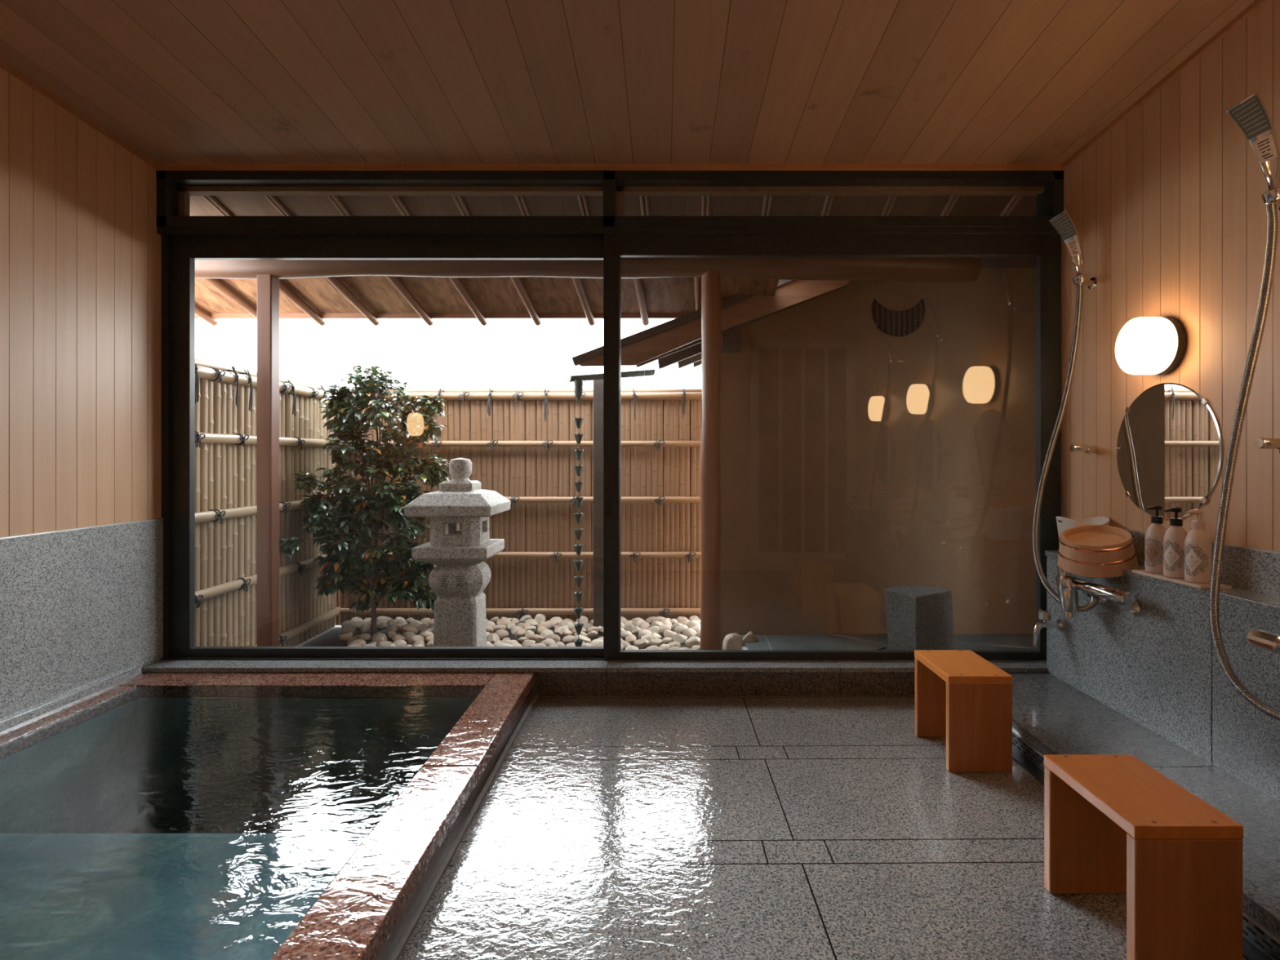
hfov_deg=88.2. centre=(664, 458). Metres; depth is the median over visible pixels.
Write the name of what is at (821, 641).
stone ledge
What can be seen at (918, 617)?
stone
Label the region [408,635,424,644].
pebble
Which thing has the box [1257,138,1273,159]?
print
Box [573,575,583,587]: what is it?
cup
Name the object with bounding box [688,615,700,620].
pebble
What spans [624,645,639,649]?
pebble
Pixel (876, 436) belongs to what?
outbuilding
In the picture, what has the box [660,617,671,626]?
pebble
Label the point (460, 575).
stone lantern
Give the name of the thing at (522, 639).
pebble
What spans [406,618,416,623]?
pebble
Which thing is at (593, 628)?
pebble
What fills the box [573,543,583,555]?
cup
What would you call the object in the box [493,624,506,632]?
pebble
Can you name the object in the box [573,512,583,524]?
cup
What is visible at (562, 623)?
pebble
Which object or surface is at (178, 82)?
ceiling
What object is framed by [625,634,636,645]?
pebble
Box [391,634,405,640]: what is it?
pebble
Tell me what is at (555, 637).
pebble
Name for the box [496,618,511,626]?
pebble
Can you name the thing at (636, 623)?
pebble
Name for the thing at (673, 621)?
pebble
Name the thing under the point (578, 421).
cup
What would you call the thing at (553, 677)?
window sill
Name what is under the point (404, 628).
pebble
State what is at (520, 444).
bamboo fence
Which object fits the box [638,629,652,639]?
pebble
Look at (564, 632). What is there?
pebble
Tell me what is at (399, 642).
pebble
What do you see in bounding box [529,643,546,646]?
pebble
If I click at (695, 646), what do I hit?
pebble
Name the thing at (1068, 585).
faucet
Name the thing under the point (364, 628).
pebble
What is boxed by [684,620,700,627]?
pebble
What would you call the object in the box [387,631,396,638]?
pebble
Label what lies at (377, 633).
pebble
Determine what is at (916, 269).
log beam
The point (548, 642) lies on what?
pebble
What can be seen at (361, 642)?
pebble
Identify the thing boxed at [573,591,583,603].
cup
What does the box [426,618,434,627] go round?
pebble
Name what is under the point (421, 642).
pebble
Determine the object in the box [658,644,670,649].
pebble
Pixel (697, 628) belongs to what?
pebble
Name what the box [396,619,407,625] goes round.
pebble
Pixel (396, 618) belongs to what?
pebble
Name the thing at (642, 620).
pebble
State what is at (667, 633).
pebble
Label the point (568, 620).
pebble
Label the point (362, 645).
pebble
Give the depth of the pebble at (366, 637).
4.22 m
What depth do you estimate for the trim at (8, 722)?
2.39 m
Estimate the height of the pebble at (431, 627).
0.055 m
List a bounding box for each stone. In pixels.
[722,632,742,649]
[742,631,757,644]
[884,586,953,649]
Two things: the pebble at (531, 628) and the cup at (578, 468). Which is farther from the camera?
the pebble at (531, 628)
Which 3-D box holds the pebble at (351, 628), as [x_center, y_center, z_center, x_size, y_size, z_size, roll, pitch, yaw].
[-2.102,1.151,4.400,0.085,0.074,0.099,0,0,-37]
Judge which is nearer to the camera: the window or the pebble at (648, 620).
the window
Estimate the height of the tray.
0.009 m
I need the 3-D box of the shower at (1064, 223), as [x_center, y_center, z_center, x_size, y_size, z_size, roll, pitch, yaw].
[1.600,-0.207,2.527,0.267,1.556,0.329,0,0,0]
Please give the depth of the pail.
2.58 m
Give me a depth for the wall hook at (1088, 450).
2.63 m
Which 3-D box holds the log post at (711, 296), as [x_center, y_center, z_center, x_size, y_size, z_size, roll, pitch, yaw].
[0.238,0.100,3.400,0.115,2.200,0.110,0,0,0]
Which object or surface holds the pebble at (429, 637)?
on the ground
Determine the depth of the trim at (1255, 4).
2.24 m
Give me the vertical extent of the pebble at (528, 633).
0.063 m
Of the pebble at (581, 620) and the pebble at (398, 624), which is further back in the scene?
the pebble at (581, 620)
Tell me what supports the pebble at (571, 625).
on the ground
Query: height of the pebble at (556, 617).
0.074 m
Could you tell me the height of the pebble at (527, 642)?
0.054 m
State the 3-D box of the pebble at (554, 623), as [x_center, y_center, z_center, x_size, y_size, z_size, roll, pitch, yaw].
[-0.788,1.157,4.578,0.097,0.057,0.093,0,0,-20]
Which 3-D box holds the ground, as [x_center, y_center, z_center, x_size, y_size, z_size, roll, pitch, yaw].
[0.000,1.315,9.475,18.000,0.170,13.050,0,0,0]
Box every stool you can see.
[914,649,1013,772]
[1044,754,1243,959]
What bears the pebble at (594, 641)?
on the ground
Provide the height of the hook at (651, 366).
0.085 m
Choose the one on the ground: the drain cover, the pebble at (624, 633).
the pebble at (624, 633)
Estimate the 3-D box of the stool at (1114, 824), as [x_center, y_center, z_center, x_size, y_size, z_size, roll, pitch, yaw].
[0.987,0.845,1.389,0.205,0.311,0.300,0,0,0]
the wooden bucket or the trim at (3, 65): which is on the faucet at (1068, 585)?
the wooden bucket
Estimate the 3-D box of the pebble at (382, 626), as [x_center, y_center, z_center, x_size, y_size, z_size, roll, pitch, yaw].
[-1.926,1.149,4.498,0.059,0.046,0.072,0,0,14]
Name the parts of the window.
sash, transom frame, sash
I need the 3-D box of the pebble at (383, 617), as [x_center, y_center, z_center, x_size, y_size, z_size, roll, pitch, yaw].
[-2.017,1.175,4.755,0.116,0.079,0.084,0,0,-9]
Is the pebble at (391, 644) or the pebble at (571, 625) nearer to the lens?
the pebble at (391, 644)
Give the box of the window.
[156,170,1063,660]
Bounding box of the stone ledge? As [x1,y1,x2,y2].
[739,633,1035,649]
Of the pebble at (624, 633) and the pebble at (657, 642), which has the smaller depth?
the pebble at (657, 642)
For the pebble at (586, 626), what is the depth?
4.48 m
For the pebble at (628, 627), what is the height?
0.058 m
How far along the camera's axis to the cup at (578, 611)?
3.94 m
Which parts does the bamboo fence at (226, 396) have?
rail, rail, rail, rail, rail, rail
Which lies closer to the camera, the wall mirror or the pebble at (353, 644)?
the wall mirror
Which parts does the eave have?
wall plate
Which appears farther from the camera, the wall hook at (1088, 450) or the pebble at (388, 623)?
the pebble at (388, 623)
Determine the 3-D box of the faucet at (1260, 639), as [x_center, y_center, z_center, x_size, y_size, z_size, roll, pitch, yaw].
[1.535,0.494,1.526,0.146,0.188,0.374,0,0,0]
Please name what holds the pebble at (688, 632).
on the ground
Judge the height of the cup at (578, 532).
0.066 m
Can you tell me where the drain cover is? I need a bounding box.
[1012,729,1279,959]
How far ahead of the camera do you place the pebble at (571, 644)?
4.07 m
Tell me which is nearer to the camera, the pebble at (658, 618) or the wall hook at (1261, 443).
the wall hook at (1261, 443)
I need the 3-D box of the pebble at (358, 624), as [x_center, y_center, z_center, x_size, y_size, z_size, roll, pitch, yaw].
[-2.123,1.158,4.570,0.114,0.065,0.094,0,0,28]
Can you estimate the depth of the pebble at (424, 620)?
4.66 m
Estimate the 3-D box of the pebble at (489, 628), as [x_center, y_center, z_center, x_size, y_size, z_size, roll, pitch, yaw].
[-1.170,1.142,4.384,0.074,0.064,0.073,0,0,16]
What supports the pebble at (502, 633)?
on the ground
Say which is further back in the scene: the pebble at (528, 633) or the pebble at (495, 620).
the pebble at (495, 620)
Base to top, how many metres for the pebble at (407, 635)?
0.059 m
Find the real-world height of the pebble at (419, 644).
0.062 m
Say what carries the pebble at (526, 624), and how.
on the ground
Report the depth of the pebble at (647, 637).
4.22 m
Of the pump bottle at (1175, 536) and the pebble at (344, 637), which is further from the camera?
the pebble at (344, 637)
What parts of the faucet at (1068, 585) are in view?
spout, wall leg, handle, wall leg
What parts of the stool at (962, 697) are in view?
leg, seat, leg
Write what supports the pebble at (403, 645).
on the ground
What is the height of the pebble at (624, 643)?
0.064 m
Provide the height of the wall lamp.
0.198 m
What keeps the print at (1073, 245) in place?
attached to the shower at (1064, 223)
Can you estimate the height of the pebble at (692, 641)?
0.078 m
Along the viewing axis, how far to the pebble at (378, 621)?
4.54 m
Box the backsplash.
[1125,529,1279,597]
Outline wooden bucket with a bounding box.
[1057,524,1137,577]
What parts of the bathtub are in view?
panel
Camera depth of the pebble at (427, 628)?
4.38 m
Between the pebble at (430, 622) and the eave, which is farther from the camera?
the pebble at (430, 622)
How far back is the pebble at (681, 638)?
4.21 m
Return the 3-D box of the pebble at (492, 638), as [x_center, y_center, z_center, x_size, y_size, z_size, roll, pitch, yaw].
[-1.099,1.159,4.229,0.100,0.071,0.086,0,0,27]
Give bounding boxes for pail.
[1055,516,1109,541]
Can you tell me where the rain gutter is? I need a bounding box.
[566,368,655,382]
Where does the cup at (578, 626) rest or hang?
on the chain
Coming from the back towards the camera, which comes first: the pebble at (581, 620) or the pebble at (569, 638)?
the pebble at (581, 620)
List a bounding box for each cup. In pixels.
[573,417,583,428]
[573,433,583,444]
[573,449,583,460]
[573,465,583,475]
[573,480,583,492]
[573,497,583,507]
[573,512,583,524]
[573,528,583,539]
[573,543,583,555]
[573,560,583,571]
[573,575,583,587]
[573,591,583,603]
[573,607,583,618]
[573,622,582,635]
[573,638,583,646]
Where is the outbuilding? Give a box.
[571,257,1035,649]
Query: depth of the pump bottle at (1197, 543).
2.00 m
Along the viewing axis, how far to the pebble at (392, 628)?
4.37 m
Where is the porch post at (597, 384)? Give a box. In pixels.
[593,379,603,635]
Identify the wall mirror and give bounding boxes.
[1116,382,1222,520]
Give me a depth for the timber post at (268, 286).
3.36 m
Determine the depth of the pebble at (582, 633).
4.28 m
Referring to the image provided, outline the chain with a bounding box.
[573,379,583,646]
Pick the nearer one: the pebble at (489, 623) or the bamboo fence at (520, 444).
the pebble at (489, 623)
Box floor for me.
[398,695,1246,959]
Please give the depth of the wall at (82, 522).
2.46 m
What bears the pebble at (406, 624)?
on the ground
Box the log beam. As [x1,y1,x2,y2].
[195,257,982,283]
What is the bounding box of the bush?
[279,364,449,641]
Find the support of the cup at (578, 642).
on the chain
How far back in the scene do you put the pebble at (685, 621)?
4.53 m
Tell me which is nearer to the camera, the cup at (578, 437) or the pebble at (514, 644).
the cup at (578, 437)
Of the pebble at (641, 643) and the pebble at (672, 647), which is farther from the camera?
the pebble at (641, 643)
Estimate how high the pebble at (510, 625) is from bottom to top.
0.048 m
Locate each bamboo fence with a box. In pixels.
[195,358,341,646]
[334,385,702,625]
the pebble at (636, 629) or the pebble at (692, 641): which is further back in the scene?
the pebble at (636, 629)
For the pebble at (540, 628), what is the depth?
4.39 m
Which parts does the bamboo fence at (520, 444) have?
rail, rail, rail, rail, rail, rail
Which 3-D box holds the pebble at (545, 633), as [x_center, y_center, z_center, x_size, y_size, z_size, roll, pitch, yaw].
[-0.771,1.156,4.319,0.089,0.065,0.096,0,0,-1]
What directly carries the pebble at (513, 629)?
on the ground
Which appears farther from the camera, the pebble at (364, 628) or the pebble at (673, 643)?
the pebble at (364, 628)
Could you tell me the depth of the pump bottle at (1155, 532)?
2.17 m
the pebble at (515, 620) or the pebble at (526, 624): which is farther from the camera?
the pebble at (515, 620)
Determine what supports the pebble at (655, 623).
on the ground
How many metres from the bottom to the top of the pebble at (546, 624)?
0.058 m
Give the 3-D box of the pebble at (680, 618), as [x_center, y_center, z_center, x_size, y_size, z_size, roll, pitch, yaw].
[0.135,1.167,4.752,0.085,0.053,0.078,0,0,34]
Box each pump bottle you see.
[1144,505,1167,573]
[1163,506,1186,578]
[1184,509,1211,583]
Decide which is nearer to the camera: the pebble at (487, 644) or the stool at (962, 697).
the stool at (962, 697)
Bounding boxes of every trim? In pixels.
[0,59,157,168]
[0,664,142,733]
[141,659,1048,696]
[155,164,1064,170]
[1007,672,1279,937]
[1062,0,1266,168]
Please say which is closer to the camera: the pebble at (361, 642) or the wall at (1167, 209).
the wall at (1167, 209)
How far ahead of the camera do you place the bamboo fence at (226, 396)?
3.73 m
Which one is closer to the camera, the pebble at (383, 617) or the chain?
the chain
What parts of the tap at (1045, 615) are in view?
spout, knob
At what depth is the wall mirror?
2.25 m
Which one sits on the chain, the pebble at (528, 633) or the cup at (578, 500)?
the cup at (578, 500)
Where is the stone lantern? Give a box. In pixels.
[404,457,511,646]
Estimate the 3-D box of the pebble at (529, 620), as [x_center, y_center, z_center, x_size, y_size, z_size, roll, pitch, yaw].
[-0.946,1.159,4.641,0.093,0.054,0.102,0,0,-20]
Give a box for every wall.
[0,66,164,716]
[1044,0,1279,801]
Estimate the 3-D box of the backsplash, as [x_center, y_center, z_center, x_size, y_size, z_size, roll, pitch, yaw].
[1.729,0.328,1.387,0.022,0.121,3.015,0,0,0]
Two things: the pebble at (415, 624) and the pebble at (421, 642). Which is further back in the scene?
the pebble at (415, 624)
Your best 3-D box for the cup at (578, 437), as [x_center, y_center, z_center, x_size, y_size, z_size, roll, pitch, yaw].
[-0.513,-0.115,3.950,0.061,0.066,0.055,0,0,-40]
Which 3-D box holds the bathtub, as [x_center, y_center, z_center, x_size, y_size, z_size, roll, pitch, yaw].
[-1.361,1.259,1.326,1.660,0.722,2.892,0,0,0]
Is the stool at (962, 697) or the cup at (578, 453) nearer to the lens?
the stool at (962, 697)
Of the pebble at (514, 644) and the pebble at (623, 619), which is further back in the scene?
the pebble at (623, 619)
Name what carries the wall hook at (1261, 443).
attached to the wall at (1167, 209)
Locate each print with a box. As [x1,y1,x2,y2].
[1068,240,1078,253]
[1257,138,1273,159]
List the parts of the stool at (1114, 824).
leg, seat, leg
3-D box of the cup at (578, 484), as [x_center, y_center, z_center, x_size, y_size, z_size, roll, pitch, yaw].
[-0.513,0.170,3.950,0.061,0.066,0.055,0,0,20]
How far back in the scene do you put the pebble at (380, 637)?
4.18 m
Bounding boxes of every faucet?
[1055,564,1141,617]
[1245,629,1279,655]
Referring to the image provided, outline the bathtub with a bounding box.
[0,672,537,959]
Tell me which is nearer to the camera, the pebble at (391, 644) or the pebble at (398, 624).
the pebble at (391, 644)
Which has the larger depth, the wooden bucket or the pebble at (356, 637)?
the pebble at (356, 637)
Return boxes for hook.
[644,366,652,380]
[1070,444,1098,454]
[1255,437,1279,453]
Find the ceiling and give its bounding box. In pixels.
[0,0,1255,164]
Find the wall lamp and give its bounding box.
[1115,316,1186,374]
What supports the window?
in the wall
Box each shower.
[1031,208,1098,612]
[1208,91,1279,720]
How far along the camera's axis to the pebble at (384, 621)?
4.63 m
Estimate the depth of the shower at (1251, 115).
1.78 m
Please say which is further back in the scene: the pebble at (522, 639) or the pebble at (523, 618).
the pebble at (523, 618)
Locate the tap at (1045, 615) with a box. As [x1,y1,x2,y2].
[1032,608,1063,646]
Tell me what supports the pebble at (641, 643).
on the ground
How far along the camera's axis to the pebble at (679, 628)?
4.36 m
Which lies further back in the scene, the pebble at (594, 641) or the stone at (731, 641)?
the pebble at (594, 641)
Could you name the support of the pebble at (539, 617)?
on the ground
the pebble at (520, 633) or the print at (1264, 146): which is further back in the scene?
the pebble at (520, 633)
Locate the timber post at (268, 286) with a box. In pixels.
[257,274,279,646]
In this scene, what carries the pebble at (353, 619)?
on the ground
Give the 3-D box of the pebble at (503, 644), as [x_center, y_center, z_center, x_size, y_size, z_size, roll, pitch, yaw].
[-0.981,1.170,4.059,0.113,0.068,0.084,0,0,1]
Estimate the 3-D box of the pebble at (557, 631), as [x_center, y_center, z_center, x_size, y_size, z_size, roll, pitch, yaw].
[-0.684,1.144,4.396,0.090,0.058,0.093,0,0,5]
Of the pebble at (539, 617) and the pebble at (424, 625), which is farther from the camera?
the pebble at (539, 617)
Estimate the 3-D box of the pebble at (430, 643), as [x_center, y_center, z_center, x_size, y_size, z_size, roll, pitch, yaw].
[-1.441,1.167,4.154,0.103,0.061,0.096,0,0,5]
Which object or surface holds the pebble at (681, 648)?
on the ground
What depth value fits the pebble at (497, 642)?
4.11 m
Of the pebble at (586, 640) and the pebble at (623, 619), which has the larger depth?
the pebble at (623, 619)
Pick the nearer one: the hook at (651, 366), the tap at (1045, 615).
the tap at (1045, 615)
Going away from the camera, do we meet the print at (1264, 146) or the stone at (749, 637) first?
the print at (1264, 146)
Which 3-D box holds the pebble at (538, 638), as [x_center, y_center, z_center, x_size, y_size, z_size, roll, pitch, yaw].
[-0.821,1.167,4.246,0.101,0.069,0.071,0,0,24]
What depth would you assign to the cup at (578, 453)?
3.93 m
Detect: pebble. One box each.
[337,631,352,641]
[341,620,355,626]
[341,625,355,635]
[346,634,359,644]
[346,643,361,646]
[348,639,365,644]
[350,617,362,621]
[351,620,364,630]
[359,623,370,633]
[359,633,370,642]
[361,644,376,646]
[362,617,371,623]
[368,620,382,628]
[372,631,384,638]
[372,634,387,644]
[376,615,392,621]
[376,619,387,631]
[377,622,387,630]
[377,640,392,646]
[384,642,395,646]
[386,619,397,626]
[386,625,399,635]
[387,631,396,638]
[389,622,401,626]
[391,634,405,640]
[392,639,406,646]
[395,617,404,621]
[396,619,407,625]
[399,623,413,633]
[400,625,417,634]
[400,644,412,646]
[401,631,415,642]
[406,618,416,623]
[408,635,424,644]
[409,620,422,628]
[412,640,424,646]
[413,643,424,646]
[416,622,429,633]
[419,627,431,635]
[420,617,431,623]
[420,631,433,639]
[425,635,433,642]
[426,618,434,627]
[426,638,433,646]
[428,623,433,632]
[486,620,495,626]
[486,625,493,633]
[486,633,499,644]
[486,643,493,646]
[489,616,500,624]
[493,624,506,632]
[493,629,509,640]
[493,640,504,646]
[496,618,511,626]
[496,642,513,646]
[504,640,518,644]
[506,622,515,630]
[510,617,519,625]
[510,642,521,646]
[511,626,523,635]
[515,629,526,637]
[518,636,528,643]
[520,614,532,622]
[520,622,530,629]
[521,639,535,646]
[524,618,536,623]
[524,625,536,631]
[524,630,534,638]
[528,621,537,628]
[528,634,544,643]
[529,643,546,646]
[533,613,546,622]
[537,621,551,629]
[537,626,547,635]
[539,629,553,639]
[539,638,555,646]
[546,620,557,629]
[546,634,560,642]
[550,616,562,621]
[554,625,568,635]
[555,641,564,646]
[557,620,568,626]
[559,627,572,638]
[561,635,575,644]
[563,618,574,623]
[564,621,574,631]
[565,642,575,646]
[572,627,586,635]
[574,631,587,637]
[574,635,591,643]
[577,617,588,626]
[581,643,591,646]
[583,622,593,631]
[586,626,599,633]
[586,630,598,638]
[590,639,603,644]
[591,641,603,646]
[597,626,603,631]
[621,616,626,622]
[621,631,631,638]
[621,640,631,649]
[624,624,634,631]
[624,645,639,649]
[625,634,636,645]
[631,619,641,626]
[631,626,640,635]
[633,638,648,648]
[635,617,645,622]
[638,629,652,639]
[639,622,650,629]
[640,634,653,641]
[644,616,655,625]
[648,625,658,634]
[648,638,663,647]
[648,646,662,649]
[650,616,664,622]
[651,632,662,639]
[652,621,663,626]
[657,624,671,636]
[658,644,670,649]
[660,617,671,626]
[662,637,673,644]
[663,629,676,637]
[667,641,680,647]
[668,646,679,649]
[669,618,678,625]
[670,622,682,631]
[672,633,687,644]
[674,624,688,635]
[677,616,688,621]
[677,618,689,624]
[679,647,691,649]
[682,627,696,639]
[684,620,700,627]
[684,635,698,648]
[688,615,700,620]
[690,625,700,632]
[690,644,700,649]
[695,631,700,638]
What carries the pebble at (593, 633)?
on the ground
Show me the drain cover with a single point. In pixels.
(1259, 942)
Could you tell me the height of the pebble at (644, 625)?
0.068 m
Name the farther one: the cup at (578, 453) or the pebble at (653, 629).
the pebble at (653, 629)
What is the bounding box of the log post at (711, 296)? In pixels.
[699,270,721,649]
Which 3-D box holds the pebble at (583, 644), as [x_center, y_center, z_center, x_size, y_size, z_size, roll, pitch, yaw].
[-0.489,1.172,4.071,0.095,0.057,0.080,0,0,-15]
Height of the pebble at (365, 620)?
0.073 m
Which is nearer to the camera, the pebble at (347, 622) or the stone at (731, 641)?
the stone at (731, 641)
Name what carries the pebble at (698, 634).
on the ground
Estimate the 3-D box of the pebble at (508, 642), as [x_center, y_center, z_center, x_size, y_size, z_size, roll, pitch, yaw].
[-0.960,1.166,4.129,0.084,0.060,0.071,0,0,14]
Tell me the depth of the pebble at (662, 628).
4.36 m
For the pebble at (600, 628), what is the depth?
4.45 m
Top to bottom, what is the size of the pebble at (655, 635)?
0.055 m
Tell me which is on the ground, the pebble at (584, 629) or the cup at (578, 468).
the pebble at (584, 629)
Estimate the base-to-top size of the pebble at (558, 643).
0.048 m
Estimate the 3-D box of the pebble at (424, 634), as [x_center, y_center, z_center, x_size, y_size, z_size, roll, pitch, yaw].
[-1.558,1.160,4.321,0.087,0.055,0.080,0,0,40]
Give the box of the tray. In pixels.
[1131,569,1231,589]
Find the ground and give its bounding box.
[294,625,700,649]
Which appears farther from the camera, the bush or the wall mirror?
the bush
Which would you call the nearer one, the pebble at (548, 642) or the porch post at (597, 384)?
the pebble at (548, 642)
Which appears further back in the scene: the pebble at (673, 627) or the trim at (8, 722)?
the pebble at (673, 627)
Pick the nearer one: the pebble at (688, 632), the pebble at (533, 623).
the pebble at (688, 632)
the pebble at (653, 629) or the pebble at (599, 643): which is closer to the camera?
the pebble at (599, 643)
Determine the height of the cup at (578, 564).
0.066 m
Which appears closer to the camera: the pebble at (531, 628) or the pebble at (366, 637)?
the pebble at (366, 637)
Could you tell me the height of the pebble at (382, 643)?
0.065 m
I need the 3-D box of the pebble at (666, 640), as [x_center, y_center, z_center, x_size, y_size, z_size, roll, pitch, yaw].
[0.021,1.177,4.239,0.079,0.052,0.083,0,0,16]
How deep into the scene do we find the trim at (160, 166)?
2.85 m
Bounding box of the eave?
[188,193,1039,325]
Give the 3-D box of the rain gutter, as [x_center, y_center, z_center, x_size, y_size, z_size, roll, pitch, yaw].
[-0.324,-0.518,4.125,0.607,0.125,0.059,0,0,-35]
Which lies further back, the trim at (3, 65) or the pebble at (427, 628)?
the pebble at (427, 628)
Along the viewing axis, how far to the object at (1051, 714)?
2.00 m
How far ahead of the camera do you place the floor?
1.70 m
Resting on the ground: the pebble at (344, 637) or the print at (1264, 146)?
the pebble at (344, 637)
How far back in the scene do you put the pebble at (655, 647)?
3.95 m

